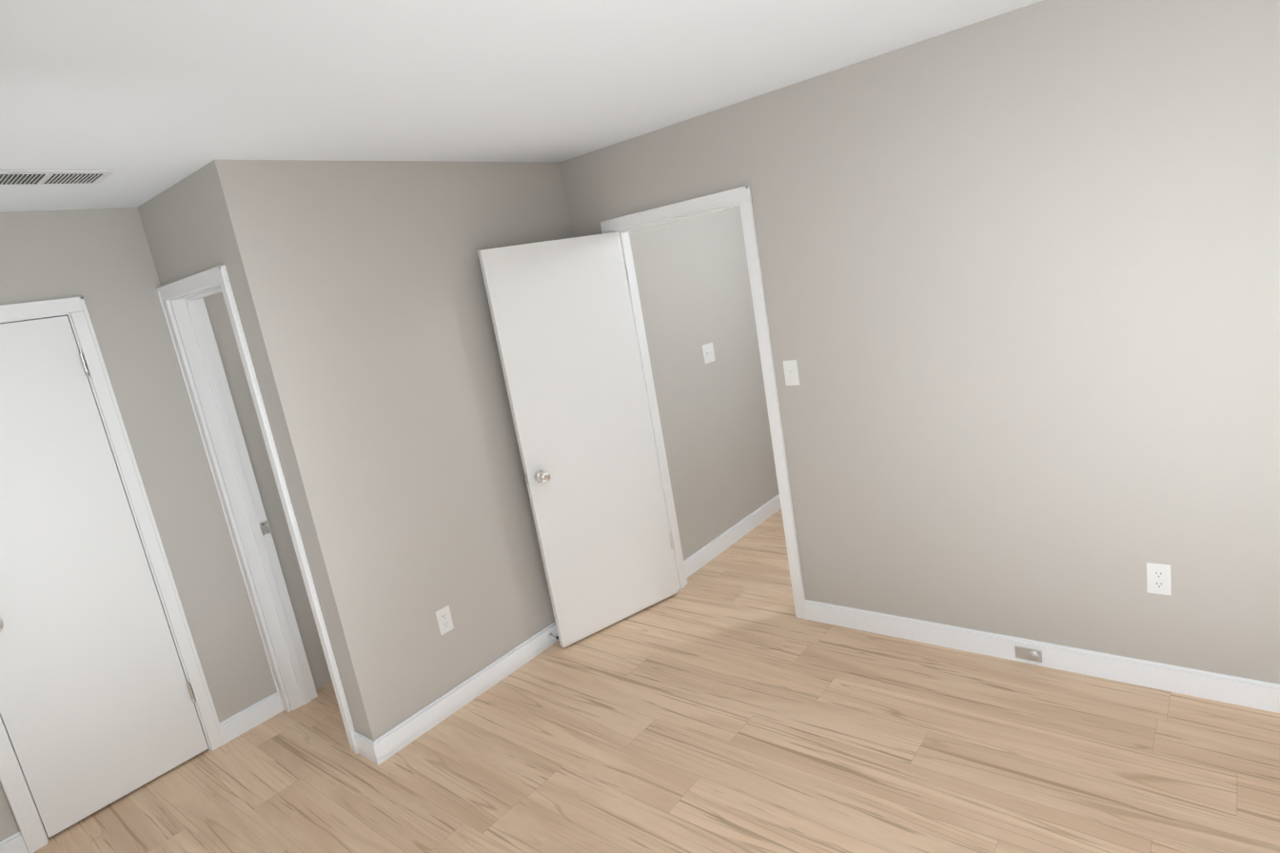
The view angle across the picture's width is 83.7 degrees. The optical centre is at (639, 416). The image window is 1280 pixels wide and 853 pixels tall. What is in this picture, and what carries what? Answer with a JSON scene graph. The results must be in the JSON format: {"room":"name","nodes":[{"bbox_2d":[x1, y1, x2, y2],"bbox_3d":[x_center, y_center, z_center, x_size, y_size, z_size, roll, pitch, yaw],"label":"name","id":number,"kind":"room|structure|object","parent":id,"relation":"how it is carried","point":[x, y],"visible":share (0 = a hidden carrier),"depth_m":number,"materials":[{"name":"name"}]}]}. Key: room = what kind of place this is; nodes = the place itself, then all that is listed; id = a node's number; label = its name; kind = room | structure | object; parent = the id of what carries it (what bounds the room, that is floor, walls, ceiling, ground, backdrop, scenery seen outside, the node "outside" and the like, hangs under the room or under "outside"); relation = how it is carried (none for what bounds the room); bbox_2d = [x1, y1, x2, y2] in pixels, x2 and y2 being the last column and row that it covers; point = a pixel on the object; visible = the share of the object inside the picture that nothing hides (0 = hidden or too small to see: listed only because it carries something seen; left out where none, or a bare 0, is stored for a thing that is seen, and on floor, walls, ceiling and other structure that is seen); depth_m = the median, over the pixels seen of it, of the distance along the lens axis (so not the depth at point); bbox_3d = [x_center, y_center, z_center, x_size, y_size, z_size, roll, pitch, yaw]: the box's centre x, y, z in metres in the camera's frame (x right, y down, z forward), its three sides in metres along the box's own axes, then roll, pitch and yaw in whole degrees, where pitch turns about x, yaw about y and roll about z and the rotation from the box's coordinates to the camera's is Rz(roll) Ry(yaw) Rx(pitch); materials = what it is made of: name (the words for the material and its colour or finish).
{"room":"empty bedroom","nodes":[
{"label":"empty bedroom","id":0,"kind":"room"},
{"bbox_2d":[0,207,332,841],"bbox_3d":[-1.814,0.202,3.509,0.115,2.400,3.093,0,15,40],"label":"wall","id":1,"kind":"structure","parent":0,"point":[100,261],"depth_m":3.13,"materials":[{"name":"beige paint"}]},
{"bbox_2d":[0,315,208,837],"bbox_3d":[-2.323,0.629,2.847,0.166,1.979,0.603,0,15,40],"label":"door","id":2,"kind":"structure","parent":1,"relation":"in","point":[97,707],"depth_m":2.87,"materials":[{"name":"white wood"}]},
{"bbox_2d":[0,295,226,852],"bbox_3d":[-2.348,0.602,2.858,0.137,2.058,0.720,0,15,40],"label":"door frame","id":3,"kind":"structure","parent":1,"relation":"attached to","point":[19,799],"depth_m":2.96,"materials":[{"name":"white wood"}]},
{"bbox_2d":[0,691,283,852],"bbox_3d":[-2.138,1.545,3.021,0.013,0.102,1.252,0,15,40],"label":"baseboard","id":4,"kind":"structure","parent":1,"relation":"attached to","point":[246,719],"depth_m":3.34,"materials":[{"name":"white wood"}]},
{"bbox_2d":[137,159,400,740],"bbox_3d":[-1.567,0.253,3.042,0.865,2.400,0.130,0,15,40],"label":"wall","id":5,"kind":"structure","parent":0,"point":[212,214],"depth_m":2.74,"materials":[{"name":"beige paint"}]},
{"bbox_2d":[169,283,317,710],"bbox_3d":[-1.591,0.439,3.127,0.632,2.015,0.130,0,15,40],"label":"door frame","id":6,"kind":"structure","parent":5,"relation":"attached to","point":[209,378],"depth_m":3.29,"materials":[{"name":"white wood"}]},
{"bbox_2d":[259,520,270,534],"bbox_3d":[-1.772,0.527,3.370,0.002,0.060,0.033,0,15,40],"label":"strike plate","id":7,"kind":"object","parent":6,"relation":"attached to","point":[264,525],"visible":0.48,"depth_m":3.36,"materials":[{"name":"silver metal"}]},
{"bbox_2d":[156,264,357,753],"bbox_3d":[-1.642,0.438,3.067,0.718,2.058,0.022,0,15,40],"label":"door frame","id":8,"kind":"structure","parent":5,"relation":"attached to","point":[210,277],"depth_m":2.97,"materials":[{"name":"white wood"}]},
{"bbox_2d":[353,730,380,765],"bbox_3d":[-1.139,1.381,2.977,0.160,0.102,0.013,0,15,40],"label":"baseboard","id":9,"kind":"structure","parent":5,"relation":"attached to","point":[366,747],"depth_m":2.96,"materials":[{"name":"white wood"}]},
{"bbox_2d":[253,159,573,722],"bbox_3d":[-0.745,0.033,3.423,0.100,2.400,1.570,0,15,40],"label":"wall","id":10,"kind":"structure","parent":0,"point":[380,263],"depth_m":3.10,"materials":[{"name":"beige paint"}]},
{"bbox_2d":[434,605,453,634],"bbox_3d":[-0.871,0.910,3.187,0.008,0.115,0.070,0,15,40],"label":"outlet","id":11,"kind":"object","parent":10,"relation":"attached to","point":[444,620],"visible":1,"depth_m":3.18,"materials":[{"name":"white plastic"}]},
{"bbox_2d":[374,621,559,763],"bbox_3d":[-0.553,1.162,3.557,0.013,0.102,1.687,0,15,40],"label":"baseboard","id":12,"kind":"structure","parent":10,"relation":"attached to","point":[396,738],"depth_m":3.25,"materials":[{"name":"white wood"}]},
{"bbox_2d":[549,632,558,639],"bbox_3d":[-0.436,1.124,3.640,0.061,0.024,0.025,0,15,40],"label":"door stop","id":13,"kind":"object","parent":12,"relation":"attached to","point":[551,635],"visible":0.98,"depth_m":3.64,"materials":[{"name":"grey metal"}]},
{"bbox_2d":[0,0,1042,212],"bbox_3d":[0.566,-1.194,2.019,6.050,0.080,5.378,0,15,40],"label":"ceiling","id":14,"kind":"structure","parent":0,"point":[147,100],"depth_m":2.02,"materials":[{"name":"white paint"}]},
{"bbox_2d":[0,169,115,185],"bbox_3d":[-1.936,-0.773,2.319,0.198,0.011,0.350,0,15,40],"label":"ceiling vent","id":15,"kind":"object","parent":14,"relation":"in","point":[46,176],"visible":1,"depth_m":2.31,"materials":[{"name":"white metal"}]},
{"bbox_2d":[34,508,1279,852],"bbox_3d":[0.980,1.193,2.500,6.050,0.060,5.378,0,15,40],"label":"floor","id":16,"kind":"structure","parent":0,"point":[727,700],"depth_m":2.65,"materials":[{"name":"brown wood"}]},
{"bbox_2d":[629,206,779,560],"bbox_3d":[0.545,-0.428,4.601,0.100,2.400,1.785,0,15,40],"label":"wall","id":17,"kind":"structure","parent":0,"point":[693,282],"depth_m":4.36,"materials":[{"name":"beige paint"}]},
{"bbox_2d":[701,342,715,364],"bbox_3d":[0.425,-0.386,4.368,0.017,0.115,0.116,0,15,40],"label":"light switch","id":18,"kind":"object","parent":17,"relation":"attached to","point":[708,352],"visible":1,"depth_m":4.37,"materials":[{"name":"white plastic"}]},
{"bbox_2d":[684,493,781,577],"bbox_3d":[0.750,0.695,4.751,0.013,0.102,1.685,0,15,40],"label":"baseboard","id":19,"kind":"structure","parent":17,"relation":"attached to","point":[712,549],"depth_m":4.53,"materials":[{"name":"white wood"}]},
{"bbox_2d":[559,0,1279,684],"bbox_3d":[1.283,-0.188,2.774,5.565,2.400,0.115,0,15,40],"label":"wall","id":20,"kind":"structure","parent":0,"point":[1020,270],"depth_m":2.56,"materials":[{"name":"beige paint"}]},
{"bbox_2d":[477,232,678,647],"bbox_3d":[-0.268,0.113,3.638,0.285,1.979,0.762,0,15,40],"label":"entry door","id":21,"kind":"structure","parent":20,"relation":"in","point":[562,323],"depth_m":3.57,"materials":[{"name":"white wood"}]},
{"bbox_2d":[600,185,807,619],"bbox_3d":[0.345,-0.017,3.612,0.876,2.058,0.137,0,15,40],"label":"door frame","id":22,"kind":"structure","parent":20,"relation":"attached to","point":[741,195],"depth_m":3.41,"materials":[{"name":"white wood"}]},
{"bbox_2d":[782,359,800,385],"bbox_3d":[0.674,-0.193,3.197,0.070,0.115,0.017,0,15,40],"label":"light switch","id":23,"kind":"object","parent":20,"relation":"attached to","point":[791,372],"visible":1,"depth_m":3.20,"materials":[{"name":"white plastic"}]},
{"bbox_2d":[805,599,1279,712],"bbox_3d":[1.727,0.938,2.705,4.572,0.102,0.013,0,15,40],"label":"baseboard","id":24,"kind":"structure","parent":20,"relation":"attached to","point":[1262,695],"depth_m":2.75,"materials":[{"name":"white wood"}]},
{"bbox_2d":[1014,645,1042,662],"bbox_3d":[1.545,0.950,2.844,0.096,0.052,0.015,0,15,40],"label":"outlet","id":25,"kind":"object","parent":24,"relation":"attached to","point":[1030,654],"visible":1,"depth_m":2.84,"materials":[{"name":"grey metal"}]},
{"bbox_2d":[1145,562,1171,595],"bbox_3d":[1.819,0.570,2.503,0.070,0.115,0.008,0,15,40],"label":"outlet","id":26,"kind":"object","parent":20,"relation":"attached to","point":[1158,578],"visible":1,"depth_m":2.50,"materials":[{"name":"white plastic"}]}
]}

